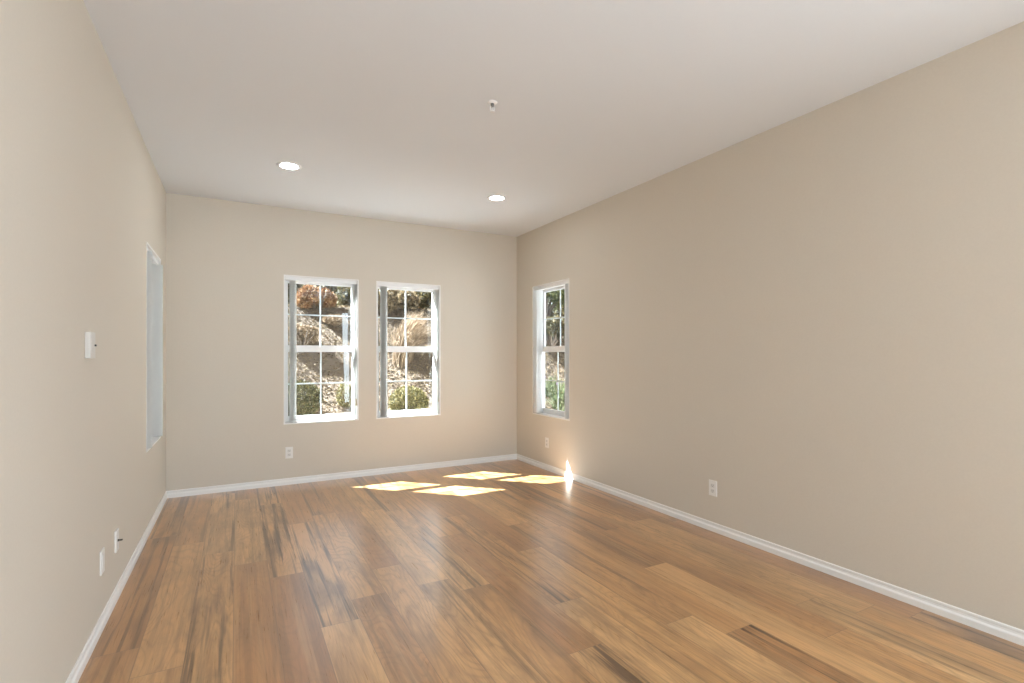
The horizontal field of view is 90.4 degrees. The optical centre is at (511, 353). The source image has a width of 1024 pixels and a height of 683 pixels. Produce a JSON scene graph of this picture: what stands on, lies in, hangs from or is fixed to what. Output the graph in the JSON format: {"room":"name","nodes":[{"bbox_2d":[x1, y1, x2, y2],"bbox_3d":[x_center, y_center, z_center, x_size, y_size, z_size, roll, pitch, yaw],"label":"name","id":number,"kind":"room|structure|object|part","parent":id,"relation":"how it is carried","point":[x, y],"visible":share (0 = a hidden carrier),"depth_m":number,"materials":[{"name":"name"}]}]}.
{"room":"empty living room","nodes":[
{"label":"empty living room","id":0,"kind":"room"},
{"bbox_2d":[0,0,165,682],"bbox_3d":[-1.284,-0.093,1.009,0.160,2.796,8.197,0,0,-28],"label":"wall","id":1,"kind":"structure","parent":0,"point":[83,193],"depth_m":1.92,"materials":[{"name":"beige paint"}]},
{"bbox_2d":[85,332,96,357],"bbox_3d":[-1.826,-0.037,2.204,0.026,0.114,0.088,0,0,-28],"label":"wall switch","id":2,"kind":"object","parent":1,"relation":"attached to","point":[90,344],"visible":1,"depth_m":2.17,"materials":[{"name":"white plastic"}]},
{"bbox_3d":[-1.820,-0.037,2.208,0.002,0.076,0.048,0,0,-28],"label":"panel","id":3,"kind":"part","parent":2,"relation":"part of","materials":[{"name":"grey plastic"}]},
{"bbox_2d":[100,547,104,575],"bbox_3d":[-1.960,0.993,2.432,0.009,0.114,0.070,0,0,-28],"label":"wall outlet","id":4,"kind":"object","parent":1,"relation":"attached to","point":[102,552],"visible":1,"depth_m":2.42,"materials":[{"name":"white plastic"}]},
{"bbox_2d":[65,491,166,682],"bbox_3d":[-1.206,1.272,1.046,0.013,0.066,8.197,0,0,-28],"label":"baseboard","id":5,"kind":"structure","parent":1,"relation":"attached to","point":[84,657],"depth_m":2.55,"materials":[{"name":"white paint"}]},
{"bbox_2d":[114,528,122,552],"bbox_3d":[-2.107,0.999,2.727,0.030,0.114,0.070,0,0,-28],"label":"cable jack","id":6,"kind":"object","parent":1,"relation":"attached to","point":[116,533],"visible":1,"depth_m":2.69,"materials":[{"name":"white plastic"}]},
{"bbox_3d":[-2.117,0.999,2.722,0.009,0.114,0.070,0,0,-28],"label":"plate","id":7,"kind":"part","parent":6,"relation":"part of","materials":[{"name":"white plastic"}]},
{"bbox_2d":[146,242,160,452],"bbox_3d":[-2.868,-0.047,3.934,0.163,1.512,0.760,0,0,-28],"label":"window","id":8,"kind":"structure","parent":1,"relation":"in","point":[155,439],"depth_m":3.64,"materials":[{"name":"white paint"}]},
{"bbox_2d":[147,247,162,447],"bbox_3d":[-2.818,-0.051,3.958,0.090,1.476,0.732,0,0,-28],"label":"vertical blind","id":9,"kind":"object","parent":8,"relation":"attached to","point":[154,270],"visible":0.49,"depth_m":4.24,"materials":[{"name":"white plastic"}]},
{"bbox_2d":[166,193,516,490],"bbox_3d":[-1.591,-0.077,5.595,3.670,2.796,0.160,0,0,-28],"label":"wall","id":10,"kind":"structure","parent":0,"point":[227,262],"depth_m":5.19,"materials":[{"name":"beige paint"}]},
{"bbox_2d":[285,447,292,458],"bbox_3d":[-2.252,0.999,5.136,0.070,0.114,0.009,0,0,-28],"label":"wall outlet","id":11,"kind":"object","parent":10,"relation":"attached to","point":[288,450],"visible":1,"depth_m":5.13,"materials":[{"name":"white plastic"}]},
{"bbox_2d":[284,275,358,424],"bbox_3d":[-2.013,-0.043,5.365,0.739,1.512,0.163,0,0,-28],"label":"window","id":12,"kind":"structure","parent":10,"relation":"in","point":[301,419],"depth_m":5.38,"materials":[{"name":"white paint"}]},
{"bbox_3d":[-2.026,0.295,5.388,0.691,0.767,0.026,0,0,-28],"label":"sash","id":13,"kind":"part","parent":12,"relation":"part of","materials":[{"name":"white plastic"}]},
{"bbox_3d":[-2.043,-0.392,5.421,0.691,0.745,0.026,0,0,-28],"label":"sash","id":14,"kind":"part","parent":12,"relation":"part of","materials":[{"name":"white plastic"}]},
{"bbox_2d":[285,276,356,421],"bbox_3d":[-1.985,-0.048,5.317,0.712,1.476,0.090,0,0,-28],"label":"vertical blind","id":15,"kind":"object","parent":12,"relation":"attached to","point":[292,375],"visible":1,"depth_m":5.23,"materials":[{"name":"white plastic"}]},
{"bbox_2d":[167,454,516,497],"bbox_3d":[-1.548,1.288,5.514,3.670,0.066,0.013,0,0,-28],"label":"baseboard","id":16,"kind":"structure","parent":10,"relation":"attached to","point":[351,474],"depth_m":5.31,"materials":[{"name":"white paint"}]},
{"bbox_2d":[376,281,440,418],"bbox_3d":[-1.197,-0.043,5.807,0.742,1.512,0.163,0,0,-28],"label":"window","id":17,"kind":"structure","parent":10,"relation":"in","point":[415,412],"depth_m":5.83,"materials":[{"name":"white paint"}]},
{"bbox_3d":[-1.227,-0.392,5.863,0.694,0.745,0.026,0,0,-28],"label":"sash","id":18,"kind":"part","parent":17,"relation":"part of","materials":[{"name":"white plastic"}]},
{"bbox_3d":[-1.209,0.296,5.830,0.694,0.767,0.026,0,0,-28],"label":"sash","id":19,"kind":"part","parent":17,"relation":"part of","materials":[{"name":"white plastic"}]},
{"bbox_3d":[-1.218,-0.042,5.846,0.738,1.508,0.075,0,0,-28],"label":"frame","id":20,"kind":"part","parent":17,"relation":"part of","materials":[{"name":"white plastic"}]},
{"bbox_2d":[378,282,438,415],"bbox_3d":[-1.169,-0.047,5.760,0.714,1.476,0.090,0,0,-28],"label":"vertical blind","id":21,"kind":"object","parent":17,"relation":"attached to","point":[383,289],"visible":1,"depth_m":5.64,"materials":[{"name":"white plastic"}]},
{"bbox_2d":[78,459,1023,682],"bbox_3d":[0.401,1.306,1.917,3.710,0.001,8.237,0,0,-28],"label":"floor","id":22,"kind":"structure","parent":0,"point":[507,571],"depth_m":2.71,"materials":[{"name":"brown wood"}]},
{"bbox_2d":[83,0,1023,236],"bbox_3d":[0.398,-1.560,1.927,3.990,0.140,8.517,0,0,-28],"label":"ceiling","id":23,"kind":"structure","parent":0,"point":[382,106],"depth_m":2.80,"materials":[{"name":"white paint"}]},
{"bbox_2d":[276,161,301,170],"bbox_3d":[-1.752,-1.478,3.999,0.186,0.010,0.186,0,0,-28],"label":"recessed light","id":24,"kind":"object","parent":23,"relation":"in","point":[286,165],"visible":1,"depth_m":3.98,"materials":[{"name":"white plastic"}]},
{"bbox_2d":[487,100,496,112],"bbox_3d":[-0.116,-1.458,3.003,0.060,0.056,0.060,0,0,-28],"label":"sprinkler","id":25,"kind":"object","parent":23,"relation":"attached to","point":[492,103],"visible":1,"depth_m":3.00,"materials":[{"name":"white plastic"}]},
{"bbox_2d":[487,195,505,200],"bbox_3d":[-0.146,-1.477,4.818,0.186,0.010,0.186,0,0,-28],"label":"recessed light","id":26,"kind":"object","parent":23,"relation":"in","point":[491,197],"visible":1,"depth_m":4.81,"materials":[{"name":"white plastic"}]},
{"bbox_2d":[517,21,1023,629],"bbox_3d":[2.083,-0.091,2.834,0.160,2.796,8.197,0,0,-28],"label":"wall","id":27,"kind":"structure","parent":0,"point":[816,317],"depth_m":2.98,"materials":[{"name":"beige paint"}]},
{"bbox_2d":[545,437,548,447],"bbox_3d":[0.397,1.008,5.767,0.009,0.114,0.070,0,0,-28],"label":"wall outlet","id":28,"kind":"object","parent":27,"relation":"attached to","point":[546,439],"visible":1,"depth_m":5.76,"materials":[{"name":"white plastic"}]},
{"bbox_2d":[532,278,569,420],"bbox_3d":[0.497,-0.045,5.758,0.163,1.512,0.760,0,0,-28],"label":"window","id":29,"kind":"structure","parent":27,"relation":"in","point":[558,414],"depth_m":5.88,"materials":[{"name":"white paint"}]},
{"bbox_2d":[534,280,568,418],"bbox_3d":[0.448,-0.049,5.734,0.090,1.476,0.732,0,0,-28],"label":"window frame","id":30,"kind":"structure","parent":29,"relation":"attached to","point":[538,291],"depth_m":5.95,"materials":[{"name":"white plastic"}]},
{"bbox_3d":[0.536,-0.045,5.779,0.075,1.508,0.756,0,0,-28],"label":"frame","id":31,"kind":"part","parent":29,"relation":"part of","materials":[{"name":"white plastic"}]},
{"bbox_3d":[0.551,-0.394,5.789,0.026,0.745,0.712,0,0,-28],"label":"sash","id":32,"kind":"part","parent":29,"relation":"part of","materials":[{"name":"white plastic"}]},
{"bbox_3d":[0.522,0.294,5.770,0.026,0.767,0.712,0,0,-28],"label":"sash","id":33,"kind":"part","parent":29,"relation":"part of","materials":[{"name":"white plastic"}]},
{"bbox_2d":[709,479,716,496],"bbox_3d":[1.486,0.993,3.759,0.009,0.114,0.070,0,0,-28],"label":"wall outlet","id":34,"kind":"object","parent":27,"relation":"attached to","point":[712,484],"visible":1,"depth_m":3.76,"materials":[{"name":"white plastic"}]},
{"bbox_2d":[516,454,1023,645],"bbox_3d":[2.009,1.274,2.788,0.013,0.066,8.197,0,0,-28],"label":"baseboard","id":35,"kind":"structure","parent":27,"relation":"attached to","point":[1004,631],"depth_m":3.03,"materials":[{"name":"white paint"}]},
{"label":"outside","id":36,"kind":"structure","parent":0,"visible":0},
{"bbox_2d":[288,306,564,414],"bbox_3d":[-2.404,0.253,11.638,22.000,2.560,11.243,0,0,-28],"label":"hillside","id":37,"kind":"structure","parent":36,"point":[329,361],"depth_m":9.01,"materials":[{"name":"soil"}]},
{"bbox_2d":[288,283,303,305],"bbox_3d":[-4.794,-1.078,11.032,1.384,1.199,1.214,0,0,25],"label":"tree","id":38,"kind":"object","parent":37,"relation":"on","point":[298,286],"visible":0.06,"depth_m":10.66,"materials":[{"name":"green plant"}]},
{"bbox_2d":[288,323,319,344],"bbox_3d":[-3.705,-0.289,8.834,0.708,0.492,0.530,0,0,-28],"label":"dry bush","id":39,"kind":"object","parent":37,"relation":"on","point":[304,333],"visible":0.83,"depth_m":8.80,"materials":[{"name":"beige plant"}]},
{"bbox_2d":[288,379,323,415],"bbox_3d":[-3.091,0.658,7.367,0.694,0.575,0.636,0,0,-28],"label":"boxwood shrub","id":40,"kind":"object","parent":37,"relation":"on","point":[308,392],"visible":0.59,"depth_m":7.26,"materials":[{"name":"green plant"}]},
{"bbox_2d":[296,284,337,308],"bbox_3d":[-3.959,-1.023,10.252,0.841,0.767,0.719,0,0,-28],"label":"bush","id":41,"kind":"object","parent":37,"relation":"on","point":[308,296],"visible":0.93,"depth_m":10.04,"materials":[{"name":"brown plant"}]},
{"bbox_2d":[303,284,336,305],"bbox_3d":[-4.799,-1.248,12.847,1.600,1.650,1.331,0,0,-28],"label":"tree","id":42,"kind":"object","parent":37,"relation":"on","point":[333,288],"visible":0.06,"depth_m":12.61,"materials":[{"name":"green plant"}]},
{"bbox_2d":[322,314,346,326],"bbox_3d":[-3.371,-0.633,9.693,0.478,0.283,0.496,0,0,-28],"label":"dry bush","id":43,"kind":"object","parent":37,"relation":"on","point":[335,321],"visible":0.96,"depth_m":9.56,"materials":[{"name":"beige plant"}]},
{"bbox_2d":[335,286,350,305],"bbox_3d":[-3.439,-1.175,11.717,1.254,1.171,1.501,0,0,-28],"label":"tree","id":44,"kind":"object","parent":37,"relation":"on","point":[343,294],"visible":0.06,"depth_m":11.11,"materials":[{"name":"green plant"}]},
{"bbox_2d":[336,383,351,407],"bbox_3d":[-2.583,0.646,7.871,0.285,0.433,0.277,0,0,-28],"label":"shrub","id":45,"kind":"object","parent":37,"relation":"on","point":[341,400],"visible":0.94,"depth_m":7.82,"materials":[{"name":"green plant"}]},
{"bbox_2d":[378,289,420,311],"bbox_3d":[-2.558,-1.054,10.736,0.957,0.766,1.232,0,0,39],"label":"bush","id":46,"kind":"object","parent":37,"relation":"on","point":[395,298],"visible":0.62,"depth_m":10.66,"materials":[{"name":"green plant"}]},
{"bbox_2d":[388,386,428,410],"bbox_3d":[-1.639,0.772,8.038,0.656,0.545,0.646,0,0,-28],"label":"boxwood shrub","id":47,"kind":"object","parent":37,"relation":"on","point":[418,396],"visible":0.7,"depth_m":7.88,"materials":[{"name":"green plant"}]},
{"bbox_2d":[387,310,431,366],"bbox_3d":[-1.794,-0.228,9.404,1.360,1.184,1.344,0,0,-28],"label":"dry grass","id":48,"kind":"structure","parent":37,"relation":"on","point":[414,332],"depth_m":9.15,"materials":[{"name":"beige plant"}]},
{"bbox_2d":[415,291,431,309],"bbox_3d":[-2.254,-1.109,12.549,1.420,1.147,1.328,0,0,-28],"label":"tree","id":49,"kind":"object","parent":37,"relation":"on","point":[426,297],"visible":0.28,"depth_m":12.05,"materials":[{"name":"green plant"}]},
{"bbox_2d":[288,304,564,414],"bbox_3d":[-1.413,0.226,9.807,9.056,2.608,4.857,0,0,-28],"label":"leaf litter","id":50,"kind":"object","parent":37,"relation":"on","point":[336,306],"visible":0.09,"depth_m":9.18,"materials":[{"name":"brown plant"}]},
{"bbox_2d":[545,374,556,397],"bbox_3d":[0.741,0.690,9.557,0.679,0.648,0.757,0,0,-28],"label":"clump","id":51,"kind":"object","parent":37,"relation":"on","point":[549,385],"visible":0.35,"depth_m":9.44,"materials":[{"name":"green plant"}]},
{"bbox_2d":[545,380,564,410],"bbox_3d":[0.879,0.873,8.958,0.863,0.972,0.884,0,0,-28],"label":"clump","id":52,"kind":"object","parent":37,"relation":"on","point":[561,386],"visible":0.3,"depth_m":8.84,"materials":[{"name":"green plant"}]},
{"bbox_2d":[546,315,564,345],"bbox_3d":[0.924,-0.485,11.096,0.968,0.723,1.225,0,0,33],"label":"bush","id":53,"kind":"object","parent":37,"relation":"on","point":[553,325],"visible":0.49,"depth_m":10.86,"materials":[{"name":"green plant"}]},
{"bbox_2d":[546,289,564,316],"bbox_3d":[0.822,-1.321,12.704,1.646,1.272,1.177,0,0,-28],"label":"leafy tree","id":54,"kind":"object","parent":37,"relation":"on","point":[553,297],"visible":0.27,"depth_m":12.52,"materials":[{"name":"green plant"}]},
{"bbox_2d":[554,306,564,316],"bbox_3d":[1.935,-1.166,14.485,1.454,1.177,1.300,0,0,-28],"label":"tree","id":55,"kind":"object","parent":37,"relation":"on","point":[557,312],"visible":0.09,"depth_m":14.30,"materials":[{"name":"green plant"}]}
]}

